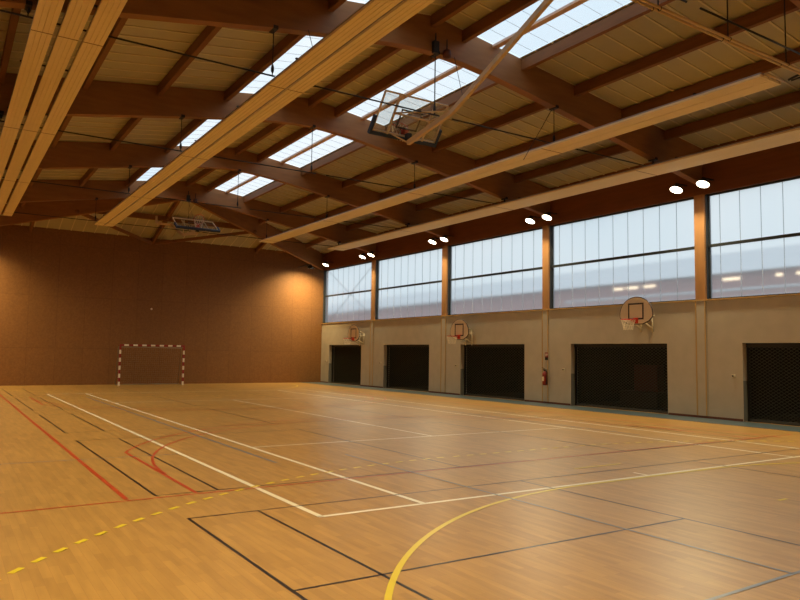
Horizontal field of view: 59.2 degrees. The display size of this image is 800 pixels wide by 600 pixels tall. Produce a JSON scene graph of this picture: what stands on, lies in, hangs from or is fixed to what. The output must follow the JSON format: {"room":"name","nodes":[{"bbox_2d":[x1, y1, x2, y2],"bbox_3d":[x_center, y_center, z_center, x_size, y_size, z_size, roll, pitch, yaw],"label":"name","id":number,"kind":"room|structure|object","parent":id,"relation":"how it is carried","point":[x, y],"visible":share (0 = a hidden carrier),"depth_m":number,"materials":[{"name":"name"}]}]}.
{"room":"sports hall","nodes":[
{"label":"sports hall","id":0,"kind":"room"},
{"bbox_2d":[0,225,323,385],"bbox_3d":[-13.178,0.559,37.092,20.760,7.680,0.300,4,-5,-33],"label":"wall","id":1,"kind":"structure","parent":0,"point":[69,299],"depth_m":36.95,"materials":[{"name":"wood"}]},
{"bbox_2d":[300,264,313,268],"bbox_3d":[-5.527,-1.865,40.917,0.400,0.292,1.897,4,-5,-33],"label":"lamp","id":2,"kind":"object","parent":1,"relation":"attached to","point":[310,266],"visible":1,"depth_m":40.17,"materials":[{"name":"black metal"}]},
{"bbox_2d":[0,382,799,599],"bbox_3d":[-2.713,3.405,20.560,20.700,0.204,39.050,4,-5,-33],"label":"floor","id":3,"kind":"structure","parent":0,"point":[302,490],"depth_m":8.60,"materials":[{"name":"brown wood"}]},
{"bbox_2d":[115,344,184,385],"bbox_3d":[-12.729,3.304,35.905,3.200,2.040,0.910,4,-5,-33],"label":"goal","id":4,"kind":"object","parent":3,"relation":"on","point":[120,345],"visible":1,"depth_m":35.89,"materials":[{"name":"beige paint"}]},
{"bbox_2d":[0,0,799,253],"bbox_3d":[-2.544,-5.234,21.245,20.803,1.862,38.456,4,-5,-33],"label":"ceiling","id":5,"kind":"structure","parent":0,"point":[652,32],"depth_m":18.96,"materials":[{"name":"timber"}]},
{"bbox_2d":[0,198,178,225],"bbox_3d":[-15.613,-4.138,31.997,11.756,2.760,0.180,1,-4,-2],"label":"beam","id":6,"kind":"structure","parent":5,"relation":"attached to","point":[51,208],"depth_m":31.92,"materials":[{"name":"wood"}]},
{"bbox_2d":[75,209,151,243],"bbox_3d":[-13.856,-3.505,34.430,0.120,0.739,5.566,0,-5,16],"label":"brace","id":7,"kind":"object","parent":6,"relation":"attached to","point":[76,210],"visible":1,"depth_m":34.85,"materials":[{"name":"wood"}]},
{"bbox_2d":[96,211,241,229],"bbox_3d":[-11.532,-4.028,34.943,10.707,0.260,0.120,4,-5,-33],"label":"brace","id":8,"kind":"object","parent":6,"relation":"attached to","point":[134,214],"visible":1,"depth_m":35.02,"materials":[{"name":"wood"}]},
{"bbox_2d":[152,201,180,243],"bbox_3d":[-11.426,-4.156,34.793,0.120,2.053,6.055,4,-5,-33],"label":"rafter","id":9,"kind":"object","parent":5,"relation":"attached to","point":[175,204],"visible":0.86,"depth_m":35.13,"materials":[{"name":"wood"}]},
{"bbox_2d":[165,119,207,152],"bbox_3d":[-6.721,-5.589,22.763,0.120,0.270,6.180,4,-5,-33],"label":"rafter","id":10,"kind":"structure","parent":5,"relation":"attached to","point":[193,125],"depth_m":23.34,"materials":[{"name":"wood"}]},
{"bbox_2d":[0,179,376,253],"bbox_3d":[-9.735,-4.204,32.180,20.100,2.438,0.220,4,-5,-33],"label":"roof beam","id":11,"kind":"structure","parent":5,"relation":"attached to","point":[39,192],"depth_m":32.39,"materials":[{"name":"wood"}]},
{"bbox_2d":[29,169,41,185],"bbox_3d":[-13.316,-4.933,26.077,0.120,0.270,6.180,4,-5,-33],"label":"rafter","id":12,"kind":"structure","parent":11,"relation":"attached to","point":[38,171],"depth_m":27.10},
{"bbox_2d":[79,168,97,186],"bbox_3d":[-11.760,-5.083,27.098,0.120,0.270,6.180,4,-5,-33],"label":"rafter","id":13,"kind":"structure","parent":11,"relation":"attached to","point":[90,171],"depth_m":28.21,"materials":[{"name":"wood"}]},
{"bbox_2d":[126,168,149,186],"bbox_3d":[-10.205,-5.233,28.120,0.120,0.270,6.180,4,-5,-33],"label":"rafter","id":14,"kind":"structure","parent":11,"relation":"attached to","point":[140,171],"depth_m":29.12,"materials":[{"name":"wood"}]},
{"bbox_2d":[3,197,340,245],"bbox_3d":[-9.950,-3.896,32.020,16.700,1.478,0.250,4,-5,-33],"label":"rail","id":15,"kind":"object","parent":11,"relation":"hanging from","point":[96,199],"visible":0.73,"depth_m":31.64,"materials":[{"name":"black metal"}]},
{"bbox_2d":[186,191,196,218],"bbox_3d":[-9.185,-4.128,31.645,0.490,1.724,1.322,4,-5,-33],"label":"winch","id":16,"kind":"object","parent":11,"relation":"attached to","point":[188,195],"visible":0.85,"depth_m":32.05,"materials":[{"name":"black metal"}]},
{"bbox_2d":[155,214,219,235],"bbox_3d":[-9.952,-3.451,32.442,1.920,1.435,4.843,4,-5,-33],"label":"hoop","id":17,"kind":"object","parent":16,"relation":"hanging from","point":[195,230],"visible":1,"depth_m":30.89,"materials":[{"name":"grey metal"}]},
{"bbox_2d":[306,237,326,247],"bbox_3d":[-4.119,-3.408,38.707,0.120,0.600,4.698,4,-5,-33],"label":"rafter","id":18,"kind":"structure","parent":11,"relation":"attached to","point":[318,240],"depth_m":39.55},
{"bbox_2d":[189,121,218,142],"bbox_3d":[-6.046,-5.840,23.219,1.402,0.205,6.180,4,-5,-33],"label":"skylight","id":19,"kind":"structure","parent":5,"relation":"attached to","point":[205,121],"depth_m":24.19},
{"bbox_2d":[219,174,267,193],"bbox_3d":[-6.477,-5.297,30.549,1.642,0.237,6.180,4,-5,-33],"label":"skylight","id":20,"kind":"structure","parent":5,"relation":"attached to","point":[250,179],"depth_m":31.52,"materials":[{"name":"beige"}]},
{"bbox_2d":[191,202,323,269],"bbox_3d":[-7.184,-3.599,37.444,0.180,2.760,11.756,-1,-5,26],"label":"beam","id":21,"kind":"structure","parent":5,"relation":"attached to","point":[247,223],"depth_m":37.44,"materials":[{"name":"wood"}]},
{"bbox_2d":[155,230,256,244],"bbox_3d":[-10.166,-3.269,36.814,5.566,0.739,0.120,0,-4,8],"label":"brace","id":22,"kind":"object","parent":21,"relation":"attached to","point":[254,231],"visible":1,"depth_m":36.79,"materials":[{"name":"wood"}]},
{"bbox_2d":[255,242,266,253],"bbox_3d":[-7.525,-3.249,39.275,0.120,1.040,2.699,4,-5,-33],"label":"rafter","id":23,"kind":"object","parent":21,"relation":"attached to","point":[261,245],"visible":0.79,"depth_m":39.77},
{"bbox_2d":[244,181,284,202],"bbox_3d":[-5.710,-4.937,31.024,0.120,0.270,6.180,4,-5,-33],"label":"rafter","id":24,"kind":"structure","parent":5,"relation":"attached to","point":[274,185],"depth_m":31.57,"materials":[{"name":"wood"}]},
{"bbox_2d":[0,73,549,214],"bbox_3d":[-2.767,-4.916,21.467,20.100,2.438,0.220,4,-5,-33],"label":"roof beam","id":25,"kind":"structure","parent":5,"relation":"attached to","point":[102,98],"depth_m":20.76,"materials":[{"name":"wood"}]},
{"bbox_2d":[82,18,127,90],"bbox_3d":[-6.347,-5.646,15.364,0.120,0.270,6.180,4,-5,-33],"label":"rafter","id":26,"kind":"structure","parent":25,"relation":"attached to","point":[119,24],"depth_m":15.69,"materials":[{"name":"wood"}]},
{"bbox_2d":[157,26,221,95],"bbox_3d":[-4.792,-5.796,16.385,0.120,0.270,6.180,4,-5,-33],"label":"rafter","id":27,"kind":"structure","parent":25,"relation":"attached to","point":[209,32],"depth_m":16.67,"materials":[{"name":"wood"}]},
{"bbox_2d":[0,110,507,203],"bbox_3d":[-2.981,-4.609,21.307,16.700,1.478,0.250,4,-5,-33],"label":"rail","id":28,"kind":"object","parent":25,"relation":"hanging from","point":[182,117],"visible":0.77,"depth_m":20.55,"materials":[{"name":"black metal"}]},
{"bbox_2d":[0,0,127,215],"bbox_3d":[-9.386,-4.174,17.770,1.170,0.104,25.310,4,-5,-33],"label":"panel","id":29,"kind":"object","parent":28,"relation":"hanging from","point":[47,12],"visible":1,"depth_m":13.93,"materials":[{"name":"wood"}]},
{"bbox_2d":[1,0,38,132],"bbox_3d":[-9.721,-4.208,17.554,0.330,0.029,25.100,4,-5,-33],"label":"ceiling panel","id":30,"kind":"object","parent":29,"relation":"on","point":[28,72],"depth_m":14.11,"materials":[{"name":"wood"}]},
{"bbox_2d":[94,0,434,226],"bbox_3d":[-5.980,-3.956,19.970,0.790,0.104,25.310,4,-5,-33],"label":"panel","id":31,"kind":"object","parent":28,"relation":"hanging from","point":[375,19],"visible":1,"depth_m":14.18,"materials":[{"name":"wood"}]},
{"bbox_2d":[259,73,784,242],"bbox_3d":[0.280,-3.556,24.016,0.760,0.104,25.310,4,-5,-33],"label":"ceiling panel","id":32,"kind":"object","parent":28,"relation":"hanging from","point":[757,82],"visible":1,"depth_m":17.68,"materials":[{"name":"wood"}]},
{"bbox_2d":[327,126,799,250],"bbox_3d":[3.484,-3.351,26.086,0.960,0.104,25.310,4,-5,-33],"label":"ceiling panel","id":33,"kind":"object","parent":28,"relation":"hanging from","point":[792,135],"visible":1,"depth_m":21.48,"materials":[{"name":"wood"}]},
{"bbox_2d":[235,123,285,154],"bbox_3d":[-4.535,-5.810,24.200,0.120,0.270,6.180,4,-5,-33],"label":"rafter","id":34,"kind":"structure","parent":25,"relation":"attached to","point":[273,127],"depth_m":24.84,"materials":[{"name":"wood"}]},
{"bbox_2d":[224,34,304,101],"bbox_3d":[-3.237,-5.946,17.407,0.120,0.270,6.180,4,-5,-33],"label":"rafter","id":35,"kind":"structure","parent":25,"relation":"attached to","point":[290,40],"depth_m":17.59,"materials":[{"name":"wood"}]},
{"bbox_2d":[257,127,314,161],"bbox_3d":[-3.782,-5.644,24.679,0.120,0.270,6.180,4,-5,-33],"label":"rafter","id":36,"kind":"structure","parent":25,"relation":"attached to","point":[303,131],"depth_m":25.13,"materials":[{"name":"wood"}]},
{"bbox_2d":[342,158,409,187],"bbox_3d":[-0.669,-4.944,26.657,0.120,0.270,6.180,4,-5,-33],"label":"rafter","id":37,"kind":"structure","parent":25,"relation":"attached to","point":[398,162],"depth_m":26.96,"materials":[{"name":"wood"}]},
{"bbox_2d":[246,37,317,87],"bbox_3d":[-2.562,-6.197,17.863,1.402,0.205,6.180,4,-5,-33],"label":"skylight","id":38,"kind":"structure","parent":5,"relation":"attached to","point":[306,37],"depth_m":18.08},
{"bbox_2d":[276,133,350,164],"bbox_3d":[-2.993,-5.653,25.193,1.642,0.237,6.180,4,-5,-33],"label":"skylight","id":39,"kind":"structure","parent":5,"relation":"attached to","point":[330,136],"depth_m":25.70,"materials":[{"name":"beige"}]},
{"bbox_2d":[301,142,365,175],"bbox_3d":[-2.226,-5.294,25.668,0.120,0.270,6.180,4,-5,-33],"label":"rafter","id":40,"kind":"structure","parent":5,"relation":"attached to","point":[355,146],"depth_m":25.89,"materials":[{"name":"wood"}]},
{"bbox_2d":[0,0,702,184],"bbox_3d":[0.717,-5.273,16.110,20.100,2.438,0.220,4,-5,-33],"label":"roof beam","id":41,"kind":"structure","parent":5,"relation":"attached to","point":[416,34],"depth_m":15.98,"materials":[{"name":"wood"}]},
{"bbox_2d":[0,8,20,83],"bbox_3d":[-7.903,-5.496,14.342,0.120,0.270,6.180,4,-5,-33],"label":"rafter","id":42,"kind":"structure","parent":41,"relation":"attached to","point":[13,21],"depth_m":14.69,"materials":[{"name":"wood"}]},
{"bbox_2d":[0,0,657,165],"bbox_3d":[0.503,-4.965,15.951,16.700,1.478,0.250,4,-5,-33],"label":"rail","id":43,"kind":"object","parent":41,"relation":"hanging from","point":[28,6],"visible":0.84,"depth_m":14.04,"materials":[{"name":"black metal"}]},
{"bbox_2d":[308,46,401,107],"bbox_3d":[-1.051,-6.166,18.843,0.120,0.270,6.180,4,-5,-33],"label":"rafter","id":44,"kind":"structure","parent":41,"relation":"attached to","point":[385,52],"depth_m":19.05,"materials":[{"name":"wood"}]},
{"bbox_2d":[335,54,437,116],"bbox_3d":[-0.298,-6.000,19.322,0.120,0.270,6.180,4,-5,-33],"label":"rafter","id":45,"kind":"structure","parent":41,"relation":"attached to","point":[423,60],"depth_m":19.35,"materials":[{"name":"wood"}]},
{"bbox_2d":[432,33,450,82],"bbox_3d":[0.945,-5.090,16.008,0.490,1.920,0.195,4,-5,-33],"label":"winch","id":46,"kind":"object","parent":41,"relation":"attached to","point":[435,44],"visible":1,"depth_m":15.95,"materials":[{"name":"black metal"}]},
{"bbox_2d":[432,102,547,152],"bbox_3d":[2.815,-5.300,21.300,0.120,0.270,6.180,4,-5,-33],"label":"rafter","id":47,"kind":"structure","parent":41,"relation":"attached to","point":[535,107],"depth_m":21.27,"materials":[{"name":"wood"}]},
{"bbox_2d":[475,124,589,167],"bbox_3d":[4.371,-4.950,22.289,0.120,0.270,6.180,4,-5,-33],"label":"rafter","id":48,"kind":"structure","parent":41,"relation":"attached to","point":[576,129],"depth_m":22.53,"materials":[{"name":"wood"}]},
{"bbox_2d":[523,110,551,159],"bbox_3d":[3.447,-4.143,17.633,1.066,1.498,0.013,4,-6,-38],"label":"cable","id":49,"kind":"object","parent":41,"relation":"hanging from","point":[551,110],"visible":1,"depth_m":17.62,"materials":[{"name":"black metal"}]},
{"bbox_2d":[514,144,629,182],"bbox_3d":[5.927,-4.600,23.278,0.120,0.270,6.180,4,-5,-33],"label":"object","id":50,"kind":"structure","parent":41,"relation":"attached to","point":[617,149],"depth_m":23.53,"materials":[{"name":"wood"}]},
{"bbox_2d":[664,90,799,139],"bbox_3d":[9.412,-4.956,17.921,0.120,0.270,6.180,4,-5,-33],"label":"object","id":51,"kind":"structure","parent":41,"relation":"attached to","point":[792,98],"depth_m":18.66,"materials":[{"name":"wood"}]},
{"bbox_2d":[355,59,476,120],"bbox_3d":[0.491,-6.010,19.836,1.642,0.237,6.180,4,-5,-33],"label":"frame","id":52,"kind":"structure","parent":5,"relation":"attached to","point":[452,70],"depth_m":19.79,"materials":[{"name":"beige"}]},
{"bbox_2d":[385,78,497,132],"bbox_3d":[1.258,-5.650,20.311,0.120,0.270,6.180,4,-5,-33],"label":"rafter","id":53,"kind":"structure","parent":5,"relation":"attached to","point":[450,100],"depth_m":20.18,"materials":[{"name":"wood"}]},
{"bbox_2d":[490,0,622,50],"bbox_3d":[3.976,-6.366,14.479,1.642,0.237,6.180,4,-5,-33],"label":"frame","id":54,"kind":"structure","parent":5,"relation":"attached to","point":[575,3],"depth_m":15.58,"materials":[{"name":"beige"}]},
{"bbox_2d":[640,0,799,71],"bbox_3d":[7.560,-5.355,13.187,11.200,2.418,0.080,4,-5,-33],"label":"pipe","id":55,"kind":"object","parent":5,"relation":"hanging from","point":[657,6],"visible":1,"depth_m":11.81,"materials":[{"name":"brown"}]},
{"bbox_2d":[631,0,799,74],"bbox_3d":[7.470,-4.259,13.219,11.200,0.134,0.074,4,-5,-33],"label":"pipe","id":56,"kind":"object","parent":55,"relation":"attached to","point":[721,39],"visible":0.92,"depth_m":11.74,"materials":[{"name":"brown"}]},
{"bbox_2d":[788,74,799,80],"bbox_3d":[7.658,-4.292,13.467,0.308,0.141,0.526,2,-5,-19],"label":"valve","id":57,"kind":"object","parent":56,"relation":"attached to","point":[793,78],"visible":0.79,"depth_m":13.53,"materials":[{"name":"black metal"}]},
{"bbox_2d":[790,0,799,8],"bbox_3d":[4.202,-5.629,10.754,20.100,2.438,0.220,4,-5,-33],"label":"roof beam","id":58,"kind":"structure","parent":5,"relation":"attached to","point":[795,2],"depth_m":12.74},
{"bbox_2d":[328,0,346,11],"bbox_3d":[0.247,-6.302,12.050,0.120,0.270,6.180,4,-5,-33],"label":"rafter","id":59,"kind":"structure","parent":58,"relation":"attached to","point":[333,5],"depth_m":14.43,"materials":[{"name":"wood"}]},
{"bbox_2d":[431,0,477,27],"bbox_3d":[2.433,-6.522,13.486,0.120,0.270,6.180,4,-5,-33],"label":"rafter","id":60,"kind":"structure","parent":58,"relation":"attached to","point":[454,7],"depth_m":15.49,"materials":[{"name":"wood"}]},
{"bbox_2d":[462,0,538,42],"bbox_3d":[3.186,-6.356,13.965,0.120,0.270,6.180,4,-5,-33],"label":"rafter","id":61,"kind":"structure","parent":58,"relation":"attached to","point":[513,7],"depth_m":15.55,"materials":[{"name":"wood"}]},
{"bbox_2d":[367,0,553,147],"bbox_3d":[1.532,-5.019,14.824,1.920,2.404,6.048,4,-5,-33],"label":"hoop","id":62,"kind":"object","parent":61,"relation":"hanging from","point":[407,137],"visible":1,"depth_m":16.09,"materials":[{"name":"beige metal"}]},
{"bbox_2d":[521,0,674,70],"bbox_3d":[4.743,-6.006,14.954,0.120,0.270,6.180,4,-5,-33],"label":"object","id":63,"kind":"structure","parent":58,"relation":"attached to","point":[634,11],"depth_m":15.69,"materials":[{"name":"wood"}]},
{"bbox_2d":[574,0,798,96],"bbox_3d":[6.299,-5.656,15.943,0.120,0.270,6.180,4,-5,-33],"label":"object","id":64,"kind":"structure","parent":58,"relation":"attached to","point":[771,12],"depth_m":15.75,"materials":[{"name":"wood"}]},
{"bbox_2d":[621,47,799,118],"bbox_3d":[7.855,-5.306,16.932,0.120,0.270,6.180,4,-5,-33],"label":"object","id":65,"kind":"structure","parent":58,"relation":"attached to","point":[764,66],"depth_m":17.18,"materials":[{"name":"wood"}]},
{"bbox_2d":[680,0,799,54],"bbox_3d":[3.987,-5.322,10.594,16.700,1.478,0.250,4,-5,-33],"label":"rail","id":66,"kind":"object","parent":58,"relation":"hanging from","point":[685,1],"visible":1,"depth_m":11.65,"materials":[{"name":"black metal"}]},
{"bbox_2d":[321,123,799,421],"bbox_3d":[5.910,-0.258,26.413,0.405,8.250,39.050,4,-5,-33],"label":"wall","id":67,"kind":"structure","parent":0,"point":[706,341],"depth_m":24.41,"materials":[{"name":"paint"}]},
{"bbox_2d":[328,345,360,384],"bbox_3d":[-3.026,3.657,39.845,0.295,2.219,3.800,4,-5,-33],"label":"door","id":68,"kind":"structure","parent":67,"relation":"in","point":[330,375],"depth_m":40.22,"materials":[{"name":"black metal"}]},
{"bbox_2d":[323,261,371,322],"bbox_3d":[-2.934,-0.344,40.171,0.284,3.231,5.960,4,-5,-33],"label":"window","id":69,"kind":"structure","parent":67,"relation":"in","point":[346,290],"depth_m":40.20,"materials":[{"name":"grey"}]},
{"bbox_2d":[343,325,364,345],"bbox_3d":[-2.444,1.887,37.944,1.072,1.117,1.115,0,-5,15],"label":"hoop","id":70,"kind":"object","parent":67,"relation":"attached to","point":[354,333],"visible":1,"depth_m":37.87,"materials":[{"name":"wood"}]},
{"bbox_2d":[359,253,367,258],"bbox_3d":[-1.864,-2.354,37.715,0.699,0.295,0.400,4,-5,-33],"label":"lamp","id":71,"kind":"object","parent":67,"relation":"attached to","point":[362,255],"visible":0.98,"depth_m":37.57,"materials":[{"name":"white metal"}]},
{"bbox_2d":[371,260,375,319],"bbox_3d":[-1.416,-0.524,37.514,0.070,3.210,0.320,4,-5,-33],"label":"wall column","id":72,"kind":"structure","parent":67,"relation":"attached to","point":[373,280],"depth_m":37.46,"materials":[{"name":"wood"}]},
{"bbox_2d":[368,251,379,256],"bbox_3d":[-1.374,-2.404,36.962,0.699,0.295,0.400,4,-5,-33],"label":"lamp","id":73,"kind":"object","parent":67,"relation":"attached to","point":[371,253],"visible":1,"depth_m":36.81,"materials":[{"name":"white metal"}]},
{"bbox_2d":[383,345,428,391],"bbox_3d":[0.377,3.309,34.614,0.295,2.219,4.040,4,-5,-33],"label":"door","id":74,"kind":"structure","parent":67,"relation":"in","point":[389,351],"depth_m":34.82,"materials":[{"name":"black metal"}]},
{"bbox_2d":[375,247,441,319],"bbox_3d":[0.414,-0.694,34.928,0.180,3.210,6.180,4,-5,-33],"label":"window","id":75,"kind":"structure","parent":67,"relation":"in","point":[408,285],"depth_m":34.86,"materials":[{"name":"grey"}]},
{"bbox_2d":[428,237,439,243],"bbox_3d":[1.620,-2.710,32.358,0.699,0.295,0.400,4,-5,-33],"label":"lamp","id":76,"kind":"object","parent":67,"relation":"attached to","point":[432,240],"visible":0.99,"depth_m":32.22,"materials":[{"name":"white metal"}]},
{"bbox_2d":[441,245,447,315],"bbox_3d":[2.046,-0.878,32.191,0.070,3.210,0.360,4,-5,-33],"label":"wall column","id":77,"kind":"structure","parent":67,"relation":"attached to","point":[445,248],"depth_m":32.13,"materials":[{"name":"wood"}]},
{"bbox_2d":[429,391,459,394],"bbox_3d":[1.976,4.191,31.760,0.012,0.066,2.340,4,-5,-33],"label":"baseboard","id":78,"kind":"structure","parent":67,"relation":"attached to","point":[429,391],"depth_m":31.71,"materials":[{"name":"brown"}]},
{"bbox_2d":[440,235,453,241],"bbox_3d":[2.110,-2.760,31.605,0.699,0.295,0.400,4,-5,-33],"label":"lamp","id":79,"kind":"object","parent":67,"relation":"attached to","point":[443,238],"visible":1,"depth_m":31.47,"materials":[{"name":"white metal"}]},
{"bbox_2d":[447,319,472,344],"bbox_3d":[2.592,1.372,30.202,1.072,1.117,1.115,0,-5,15],"label":"hoop","id":80,"kind":"object","parent":67,"relation":"attached to","point":[459,330],"visible":1,"depth_m":30.13,"materials":[{"name":"wood"}]},
{"bbox_2d":[460,344,523,399],"bbox_3d":[3.874,2.951,29.236,0.295,2.219,4.050,4,-5,-33],"label":"door","id":81,"kind":"structure","parent":67,"relation":"in","point":[463,372],"depth_m":29.47,"materials":[{"name":"black metal"}]},
{"bbox_2d":[447,228,541,314],"bbox_3d":[3.909,-1.052,29.555,0.180,3.210,6.260,4,-5,-33],"label":"window","id":82,"kind":"structure","parent":67,"relation":"in","point":[503,273],"depth_m":29.39,"materials":[{"name":"grey"}]},
{"bbox_2d":[525,216,539,223],"bbox_3d":[5.105,-3.066,27.002,0.699,0.295,0.400,4,-5,-33],"label":"lamp","id":83,"kind":"object","parent":67,"relation":"attached to","point":[530,219],"visible":1,"depth_m":26.88,"materials":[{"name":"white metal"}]},
{"bbox_2d":[542,367,546,384],"bbox_3d":[5.402,2.848,26.316,0.196,0.666,0.257,0,-4,9],"label":"fire extinguisher","id":84,"kind":"object","parent":67,"relation":"attached to","point":[544,375],"visible":1,"depth_m":26.25,"materials":[{"name":"red"}]},
{"bbox_2d":[542,225,549,308],"bbox_3d":[5.552,-1.237,26.801,0.070,3.210,0.320,4,-5,-33],"label":"wall column","id":85,"kind":"structure","parent":67,"relation":"attached to","point":[545,229],"depth_m":26.76,"materials":[{"name":"wood"}]},
{"bbox_2d":[525,400,570,405],"bbox_3d":[5.487,3.832,26.361,0.012,0.066,2.380,4,-5,-33],"label":"baseboard","id":86,"kind":"structure","parent":67,"relation":"attached to","point":[525,400],"depth_m":26.25,"materials":[{"name":"brown"}]},
{"bbox_2d":[542,212,556,219],"bbox_3d":[5.595,-3.116,26.248,0.699,0.295,0.400,4,-5,-33],"label":"lamp","id":87,"kind":"object","parent":67,"relation":"attached to","point":[547,216],"visible":1,"depth_m":26.13,"materials":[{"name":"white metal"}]},
{"bbox_2d":[321,293,799,323],"bbox_3d":[5.773,0.347,26.284,0.110,0.040,38.450,4,-5,-33],"label":"sill","id":88,"kind":"structure","parent":67,"relation":"attached to","point":[797,293],"depth_m":24.73,"materials":[{"name":"brown"}]},
{"bbox_2d":[571,344,667,413],"bbox_3d":[7.397,2.591,23.821,0.295,2.219,4.050,4,-5,-33],"label":"door","id":89,"kind":"structure","parent":67,"relation":"in","point":[574,377],"depth_m":23.93,"materials":[{"name":"black metal"}]},
{"bbox_2d":[550,197,694,308],"bbox_3d":[7.426,-1.411,24.148,0.180,3.210,6.340,4,-5,-33],"label":"window","id":90,"kind":"structure","parent":67,"relation":"in","point":[648,252],"depth_m":23.90,"materials":[{"name":"grey"}]},
{"bbox_2d":[620,297,654,331],"bbox_3d":[7.596,0.452,22.549,1.072,1.117,1.115,0,-5,15],"label":"hoop","id":91,"kind":"object","parent":67,"relation":"attached to","point":[636,311],"visible":1,"depth_m":22.47,"materials":[{"name":"wood"}]},
{"bbox_2d":[669,183,686,193],"bbox_3d":[8.589,-3.423,21.645,0.699,0.295,0.400,4,-5,-33],"label":"lamp","id":92,"kind":"object","parent":67,"relation":"attached to","point":[676,188],"visible":1,"depth_m":21.52,"materials":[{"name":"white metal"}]},
{"bbox_2d":[694,194,706,299],"bbox_3d":[9.096,-1.599,21.352,0.070,3.210,0.340,4,-5,-33],"label":"wall column","id":93,"kind":"structure","parent":67,"relation":"attached to","point":[699,201],"depth_m":21.31,"materials":[{"name":"wood"}]},
{"bbox_2d":[696,177,713,187],"bbox_3d":[9.079,-3.473,20.892,0.699,0.295,0.400,4,-5,-33],"label":"lamp","id":94,"kind":"object","parent":67,"relation":"attached to","point":[703,182],"visible":1,"depth_m":20.78,"materials":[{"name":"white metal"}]},
{"bbox_2d":[668,413,742,421],"bbox_3d":[9.026,3.470,20.921,0.012,0.066,2.440,4,-5,-33],"label":"baseboard","id":95,"kind":"structure","parent":67,"relation":"attached to","point":[677,414],"depth_m":20.82,"materials":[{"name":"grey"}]},
{"bbox_2d":[705,176,799,298],"bbox_3d":[10.943,-1.771,18.741,0.180,3.210,6.220,4,-5,-33],"label":"window","id":96,"kind":"structure","parent":67,"relation":"in","point":[753,232],"depth_m":20.09,"materials":[{"name":"grey"}]},
{"bbox_2d":[743,343,799,425],"bbox_3d":[10.938,2.229,18.377,0.295,2.219,4.000,4,-5,-33],"label":"door","id":97,"kind":"structure","parent":67,"relation":"in","point":[747,392],"depth_m":19.57,"materials":[{"name":"black metal"}]},
{"bbox_2d":[334,347,799,425],"bbox_3d":[7.775,2.630,27.434,4.140,3.100,39.050,4,-5,-33],"label":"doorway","id":98,"kind":"structure","parent":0,"point":[414,366],"depth_m":28.12,"materials":[{"name":"black"}]},
{"bbox_2d":[620,390,667,408],"bbox_3d":[8.889,3.568,25.378,1.000,0.550,1.600,4,-5,-33],"label":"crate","id":99,"kind":"object","parent":98,"relation":"on","point":[660,393],"visible":0.45,"depth_m":24.83,"materials":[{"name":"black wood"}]},
{"bbox_2d":[634,365,663,391],"bbox_3d":[8.954,2.815,25.351,0.400,0.950,1.000,4,-5,-33],"label":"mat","id":100,"kind":"object","parent":99,"relation":"on","point":[639,367],"visible":0.55,"depth_m":25.11,"materials":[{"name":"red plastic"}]},
{"bbox_3d":[-11.206,-1.353,15.353,0.300,8.250,38.450,4,-5,-33],"label":"wall","id":101,"kind":"structure","parent":0,"visible":0},
{"bbox_2d":[5,139,448,237],"bbox_3d":[-6.251,-4.560,26.824,20.100,2.438,0.220,4,-5,-33],"label":"roof beam","id":102,"kind":"structure","parent":101,"relation":"attached to","point":[66,154],"depth_m":26.73,"materials":[{"name":"wood"}]},
{"bbox_2d":[50,116,71,149],"bbox_3d":[-9.832,-5.290,20.720,0.120,0.270,6.180,4,-5,-33],"label":"rafter","id":103,"kind":"structure","parent":102,"relation":"attached to","point":[67,119],"depth_m":21.51,"materials":[{"name":"wood"}]},
{"bbox_2d":[110,118,141,150],"bbox_3d":[-8.276,-5.439,21.742,0.120,0.270,6.180,4,-5,-33],"label":"rafter","id":104,"kind":"structure","parent":102,"relation":"attached to","point":[132,122],"depth_m":22.42,"materials":[{"name":"wood"}]},
{"bbox_2d":[186,168,215,186],"bbox_3d":[-8.019,-5.453,29.556,0.120,0.270,6.180,4,-5,-33],"label":"rafter","id":105,"kind":"structure","parent":102,"relation":"attached to","point":[204,172],"depth_m":30.56,"materials":[{"name":"wood"}]},
{"bbox_2d":[2,165,409,228],"bbox_3d":[-6.465,-4.253,26.664,16.700,1.478,0.250,4,-5,-33],"label":"rail","id":106,"kind":"object","parent":102,"relation":"hanging from","point":[130,166],"visible":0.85,"depth_m":26.29,"materials":[{"name":"black metal"}]},
{"bbox_2d":[205,171,240,191],"bbox_3d":[-7.266,-5.287,30.035,0.120,0.270,6.180,4,-5,-33],"label":"rafter","id":107,"kind":"structure","parent":102,"relation":"attached to","point":[231,174],"depth_m":30.73,"materials":[{"name":"wood"}]},
{"bbox_2d":[280,193,323,212],"bbox_3d":[-4.154,-4.587,32.013,0.120,0.270,6.180,4,-5,-33],"label":"rafter","id":108,"kind":"structure","parent":102,"relation":"attached to","point":[312,197],"depth_m":32.64,"materials":[{"name":"wood"}]},
{"bbox_2d":[314,205,355,221],"bbox_3d":[-2.597,-4.237,33.002,0.120,0.270,6.180,4,-5,-33],"label":"rafter","id":109,"kind":"structure","parent":102,"relation":"attached to","point":[347,207],"depth_m":33.71,"materials":[{"name":"wood"}]},
{"bbox_2d":[346,216,388,230],"bbox_3d":[-1.041,-3.887,33.991,0.120,0.270,6.180,4,-5,-33],"label":"rafter","id":110,"kind":"structure","parent":102,"relation":"attached to","point":[377,219],"depth_m":34.84,"materials":[{"name":"wood"}]},
{"bbox_2d":[380,174,446,198],"bbox_3d":[0.887,-4.593,27.645,0.120,0.270,6.180,4,-5,-33],"label":"rafter","id":111,"kind":"structure","parent":102,"relation":"attached to","point":[436,177],"depth_m":28.10,"materials":[{"name":"wood"}]},
{"bbox_2d":[416,188,483,210],"bbox_3d":[2.443,-4.243,28.634,0.120,0.270,6.180,4,-5,-33],"label":"rafter","id":112,"kind":"structure","parent":102,"relation":"attached to","point":[470,192],"depth_m":29.25,"materials":[{"name":"wood"}]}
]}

